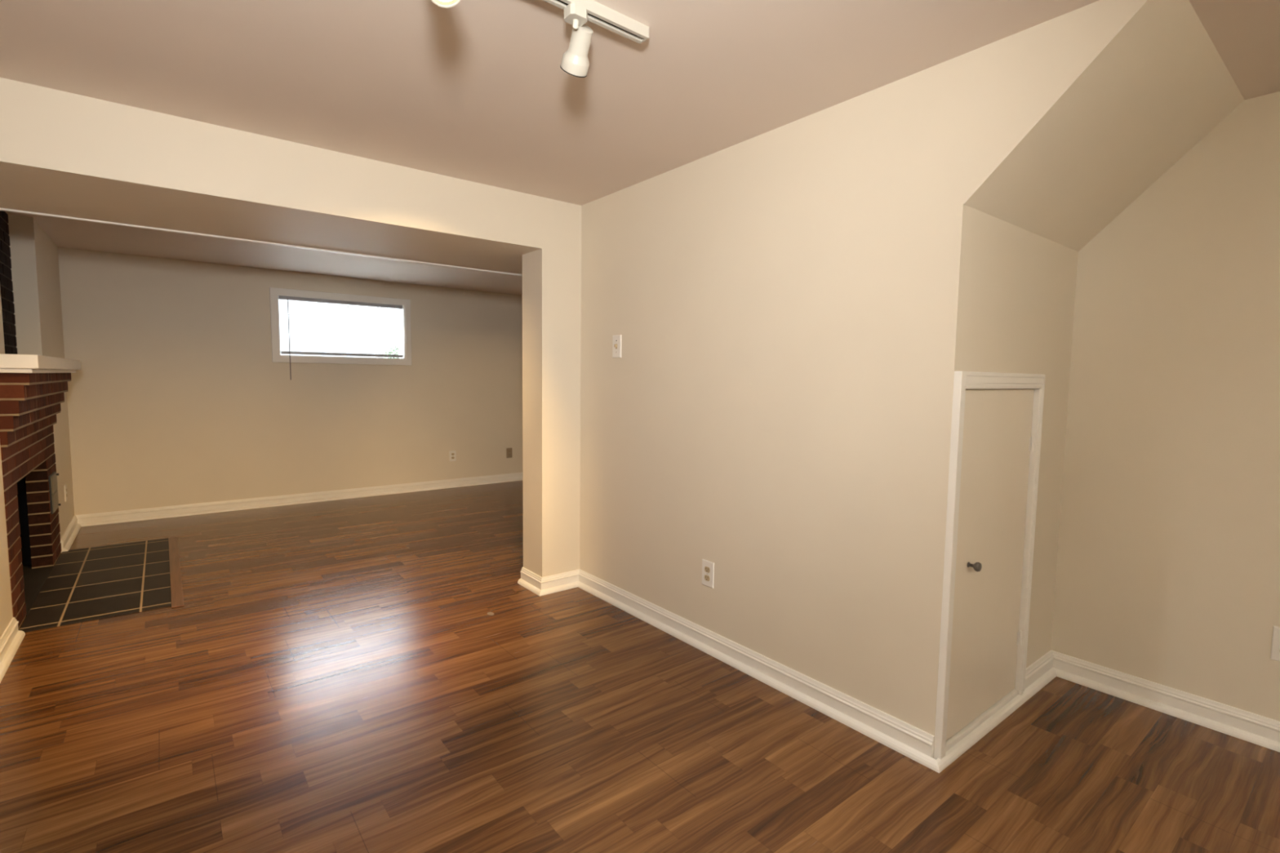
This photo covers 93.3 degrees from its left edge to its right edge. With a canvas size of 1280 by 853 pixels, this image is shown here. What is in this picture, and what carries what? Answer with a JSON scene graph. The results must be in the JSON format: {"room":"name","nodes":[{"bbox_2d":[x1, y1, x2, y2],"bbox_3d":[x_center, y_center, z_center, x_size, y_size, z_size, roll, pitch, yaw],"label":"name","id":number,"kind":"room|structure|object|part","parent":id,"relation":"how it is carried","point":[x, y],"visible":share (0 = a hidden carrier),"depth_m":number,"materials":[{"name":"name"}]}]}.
{"room":"finished basement","nodes":[
{"label":"finished basement","id":0,"kind":"room"},
{"bbox_2d":[0,213,74,637],"bbox_3d":[-2.168,-0.003,1.307,0.620,2.200,8.190,-3,6,-38],"label":"wall","id":1,"kind":"structure","parent":0,"point":[35,273],"depth_m":3.77,"materials":[{"name":"beige paint"}]},
{"bbox_2d":[0,617,25,683],"bbox_3d":[-1.134,1.125,0.598,0.037,0.091,5.641,-3,6,-38],"label":"baseboard","id":2,"kind":"structure","parent":1,"relation":"attached to","point":[11,638],"depth_m":2.62,"materials":[{"name":"white paint"}]},
{"bbox_2d":[63,484,67,501],"bbox_3d":[-4.178,0.482,4.395,0.009,0.116,0.074,-3,6,-38],"label":"wall outlet","id":3,"kind":"object","parent":1,"relation":"attached to","point":[64,486],"visible":1,"depth_m":4.37,"materials":[{"name":"white plastic"}]},
{"bbox_2d":[60,515,80,552],"bbox_3d":[-4.188,0.778,4.449,0.037,0.091,0.885,-3,6,-38],"label":"baseboard","id":4,"kind":"structure","parent":1,"relation":"attached to","point":[68,538],"depth_m":4.37,"materials":[{"name":"white paint"}]},
{"bbox_2d":[5,211,522,295],"bbox_3d":[-2.152,-1.429,4.743,5.011,0.150,2.638,-3,6,-38],"label":"ceiling","id":5,"kind":"structure","parent":0,"point":[64,233],"depth_m":4.87,"materials":[{"name":"paint"}]},
{"bbox_2d":[57,247,522,515],"bbox_3d":[-2.999,-0.374,5.982,5.131,2.173,0.200,-3,6,-38],"label":"wall","id":6,"kind":"structure","parent":0,"point":[178,396],"depth_m":5.44,"materials":[{"name":"beige paint"}]},
{"bbox_2d":[75,472,522,526],"bbox_3d":[-2.743,0.662,6.127,4.391,0.091,0.037,-3,6,-38],"label":"baseboard","id":7,"kind":"structure","parent":6,"relation":"attached to","point":[125,516],"depth_m":5.63,"materials":[{"name":"white paint"}]},
{"bbox_2d":[269,287,411,365],"bbox_3d":[-2.917,-0.956,5.946,1.253,0.677,0.156,-3,6,-38],"label":"window","id":8,"kind":"structure","parent":6,"relation":"in","point":[274,292],"depth_m":5.85,"materials":[{"name":"white paint"}]},
{"bbox_2d":[278,295,403,379],"bbox_3d":[-2.884,-0.842,5.913,1.107,0.775,0.072,-3,6,-38],"label":"mini blind","id":9,"kind":"object","parent":8,"relation":"attached to","point":[280,297],"visible":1,"depth_m":5.88,"materials":[{"name":"white plastic"}]},
{"bbox_3d":[-2.893,-1.211,5.901,1.107,0.036,0.026,-3,6,-38],"label":"head rail","id":10,"kind":"part","parent":9,"relation":"part of","materials":[{"name":"grey metal"}]},
{"bbox_3d":[-2.899,-0.709,5.941,1.103,0.027,0.024,-3,6,-38],"label":"rail","id":11,"kind":"part","parent":9,"relation":"part of","materials":[{"name":"grey metal"}]},
{"bbox_3d":[-2.953,-0.961,5.992,1.139,0.567,0.030,-3,6,-38],"label":"sash","id":12,"kind":"part","parent":8,"relation":"part of","materials":[{"name":"glass"}]},
{"bbox_2d":[448,450,456,461],"bbox_3d":[-2.063,0.325,6.654,0.074,0.116,0.009,-3,6,-38],"label":"wall outlet","id":13,"kind":"object","parent":6,"relation":"attached to","point":[452,454],"visible":1,"depth_m":6.65,"materials":[{"name":"white plastic"}]},
{"bbox_2d":[506,448,512,457],"bbox_3d":[-1.530,0.310,7.075,0.074,0.116,0.009,-3,6,-38],"label":"wall outlet","id":14,"kind":"object","parent":6,"relation":"attached to","point":[508,451],"visible":1,"depth_m":7.07,"materials":[{"name":"beige plastic"}]},
{"bbox_2d":[0,77,581,274],"bbox_3d":[-0.829,-1.195,3.581,4.391,0.394,0.851,-3,6,-38],"label":"wall header","id":15,"kind":"structure","parent":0,"point":[64,153],"depth_m":2.57,"materials":[{"name":"beige paint"}]},
{"bbox_2d":[0,208,522,275],"bbox_3d":[-1.095,-1.040,3.928,4.391,0.038,0.024,-3,6,-38],"label":"trim","id":16,"kind":"structure","parent":15,"relation":"attached to","point":[1,209],"depth_m":3.12,"materials":[{"name":"white paint"}]},
{"bbox_2d":[522,248,581,577],"bbox_3d":[0.227,-0.061,4.124,2.153,1.926,0.232,-3,6,-38],"label":"wall","id":17,"kind":"structure","parent":0,"point":[552,279],"depth_m":3.44,"materials":[{"name":"beige paint"}]},
{"bbox_2d":[517,567,579,595],"bbox_3d":[-0.533,0.893,3.583,0.290,0.091,0.269,-3,6,-38],"label":"baseboard","id":18,"kind":"structure","parent":17,"relation":"attached to","point":[539,585],"depth_m":3.50,"materials":[{"name":"white paint"}]},
{"bbox_2d":[0,480,1279,852],"bbox_3d":[-0.460,1.066,2.758,5.011,0.120,8.190,-3,6,-38],"label":"floor","id":19,"kind":"structure","parent":0,"point":[377,673],"depth_m":2.06,"materials":[{"name":"brown wood"}]},
{"bbox_2d":[0,210,81,628],"bbox_3d":[-3.538,-0.163,3.292,0.599,2.176,1.877,-3,6,-38],"label":"fireplace","id":20,"kind":"object","parent":19,"relation":"on","point":[33,387],"visible":0.99,"depth_m":3.42,"materials":[{"name":"red brick"}]},
{"bbox_3d":[-3.368,-0.314,3.410,0.124,0.020,1.823,-3,6,-38],"label":"bed mould","id":21,"kind":"part","parent":20,"relation":"part of","materials":[{"name":"white paint"}]},
{"bbox_2d":[0,353,81,369],"bbox_3d":[-3.434,-0.352,3.357,0.338,0.063,1.877,-3,6,-38],"label":"mantel shelf","id":22,"kind":"object","parent":20,"relation":"attached to","point":[7,362],"depth_m":2.72,"materials":[{"name":"white paint"}]},
{"bbox_3d":[-3.766,0.423,3.886,0.006,0.230,0.218,-3,6,-38],"label":"plate","id":23,"kind":"part","parent":20,"relation":"part of","materials":[{"name":"metal"}]},
{"bbox_2d":[18,537,171,632],"bbox_3d":[-3.204,0.898,3.650,0.570,0.004,1.660,-3,6,-38],"label":"hearth","id":24,"kind":"object","parent":19,"relation":"on","point":[100,582],"visible":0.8,"depth_m":3.47,"materials":[{"name":"tile"}]},
{"bbox_2d":[168,536,183,608],"bbox_3d":[-2.952,0.886,3.833,0.052,0.006,1.695,-3,6,-38],"label":"trim","id":25,"kind":"structure","parent":19,"relation":"on","point":[176,590],"depth_m":3.65,"materials":[{"name":"brown wood"}]},
{"bbox_2d":[0,0,1279,205],"bbox_3d":[0.368,-1.109,0.986,4.291,0.120,4.700,-3,6,-38],"label":"ceiling","id":26,"kind":"structure","parent":0,"point":[474,91],"depth_m":1.89,"materials":[{"name":"paint"}]},
{"bbox_2d":[543,0,648,44],"bbox_3d":[-0.552,-1.066,1.244,1.442,0.030,0.038,-3,6,-38],"label":"track rail","id":27,"kind":"object","parent":26,"relation":"attached to","point":[599,14],"visible":1,"depth_m":1.61,"materials":[{"name":"white metal"}]},
{"bbox_2d":[431,0,460,8],"bbox_3d":[-0.444,-0.978,1.290,0.147,0.150,0.080,3,5,28],"label":"track spotlight","id":28,"kind":"object","parent":27,"relation":"attached to","point":[442,3],"visible":1,"depth_m":1.30,"materials":[{"name":"white metal"}]},
{"bbox_2d":[560,2,593,77],"bbox_3d":[-0.168,-1.012,1.610,0.080,0.126,0.162,0,5,-13],"label":"track spotlight","id":29,"kind":"object","parent":27,"relation":"attached to","point":[575,62],"visible":1,"depth_m":1.60,"materials":[{"name":"white metal"}]},
{"bbox_3d":[-0.167,-1.039,1.574,0.018,0.028,0.056,1,5,0],"label":"swivel stem","id":30,"kind":"part","parent":29,"relation":"part of","materials":[{"name":"white metal"}]},
{"bbox_2d":[579,0,1150,758],"bbox_3d":[0.453,-0.067,2.514,0.012,2.200,2.564,-3,6,-38],"label":"wall","id":31,"kind":"structure","parent":0,"point":[774,411],"depth_m":2.27,"materials":[{"name":"beige paint"}]},
{"bbox_2d":[612,334,621,357],"bbox_3d":[-0.127,-0.425,3.204,0.017,0.118,0.074,-3,6,-38],"label":"light switch","id":32,"kind":"object","parent":31,"relation":"attached to","point":[616,345],"visible":1,"depth_m":3.20,"materials":[{"name":"white plastic"}]},
{"bbox_2d":[702,559,714,588],"bbox_3d":[0.306,0.666,2.732,0.009,0.116,0.074,-3,6,-38],"label":"wall outlet","id":33,"kind":"object","parent":31,"relation":"attached to","point":[708,567],"visible":1,"depth_m":2.73,"materials":[{"name":"white plastic"}]},
{"bbox_2d":[704,574,710,581],"bbox_3d":[0.304,0.686,2.732,0.003,0.025,0.034,-3,6,-38],"label":"receptacle","id":34,"kind":"object","parent":33,"relation":"attached to","point":[707,577],"depth_m":2.73,"materials":[{"name":"beige plastic"}]},
{"bbox_2d":[704,566,710,573],"bbox_3d":[0.304,0.647,2.729,0.003,0.025,0.034,-3,6,-38],"label":"receptacle","id":35,"kind":"object","parent":33,"relation":"attached to","point":[707,569],"depth_m":2.73,"materials":[{"name":"beige plastic"}]},
{"bbox_2d":[577,568,938,773],"bbox_3d":[0.291,0.970,2.747,0.037,0.091,2.146,-3,6,-38],"label":"baseboard","id":36,"kind":"structure","parent":31,"relation":"attached to","point":[904,738],"depth_m":2.40,"materials":[{"name":"white paint"}]},
{"bbox_2d":[951,204,1078,737],"bbox_3d":[1.336,0.186,2.243,1.018,1.761,0.100,-3,6,-38],"label":"wall","id":37,"kind":"structure","parent":0,"point":[1018,289],"depth_m":2.22,"materials":[{"name":"beige paint"}]},
{"bbox_2d":[933,371,1045,759],"bbox_3d":[1.240,0.445,2.110,0.704,1.260,0.062,-3,6,-38],"label":"door","id":38,"kind":"structure","parent":37,"relation":"in","point":[996,427],"depth_m":2.09,"materials":[{"name":"paint"}]},
{"bbox_3d":[1.101,0.460,1.989,0.032,0.032,0.042,-3,6,-38],"label":"knob","id":39,"kind":"part","parent":38,"relation":"part of","materials":[{"name":"grey metal"}]},
{"bbox_2d":[936,650,1056,773],"bbox_3d":[1.349,1.024,2.241,1.067,0.091,0.037,-3,6,-38],"label":"baseboard","id":40,"kind":"structure","parent":37,"relation":"attached to","point":[1040,673],"depth_m":2.27,"materials":[{"name":"white paint"}]},
{"bbox_2d":[965,0,1244,251],"bbox_3d":[1.486,-0.919,1.973,1.030,0.489,0.552,-3,6,-38],"label":"ceiling","id":41,"kind":"structure","parent":0,"point":[1162,85],"depth_m":1.86,"materials":[{"name":"beige paint"}]},
{"bbox_2d":[1050,91,1279,721],"bbox_3d":[1.966,-0.035,2.350,0.120,2.200,4.700,-3,6,-38],"label":"wall","id":42,"kind":"structure","parent":0,"point":[1168,565],"depth_m":2.21,"materials":[{"name":"beige paint"}]},
{"bbox_2d":[1050,649,1279,752],"bbox_3d":[2.545,1.093,1.562,0.037,0.091,2.591,-3,6,-38],"label":"baseboard","id":43,"kind":"structure","parent":42,"relation":"attached to","point":[1253,728],"depth_m":2.26,"materials":[{"name":"white paint"}]},
{"bbox_2d":[1270,626,1279,661],"bbox_3d":[2.177,0.740,2.029,0.009,0.116,0.074,-3,6,-38],"label":"wall outlet","id":44,"kind":"object","parent":42,"relation":"attached to","point":[1275,649],"visible":1,"depth_m":2.05,"materials":[{"name":"white plastic"}]},
{"label":"outside","id":45,"kind":"structure","parent":0,"visible":0},
{"bbox_3d":[-8.307,-1.159,13.544,28.000,0.200,18.310,-3,6,-38],"label":"ground","id":46,"kind":"structure","parent":45,"visible":0},
{"bbox_2d":[341,304,399,358],"bbox_3d":[-4.644,-2.690,10.734,1.289,3.418,0.500,-4,6,-43],"label":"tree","id":47,"kind":"object","parent":46,"relation":"on","point":[359,307],"visible":0.24,"depth_m":10.68,"materials":[{"name":"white plant"}]},
{"bbox_2d":[383,342,399,358],"bbox_3d":[-3.194,-0.920,7.960,0.366,0.370,0.354,-3,6,-38],"label":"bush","id":48,"kind":"object","parent":46,"relation":"on","point":[392,347],"visible":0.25,"depth_m":7.90,"materials":[{"name":"green plant"}]}
]}

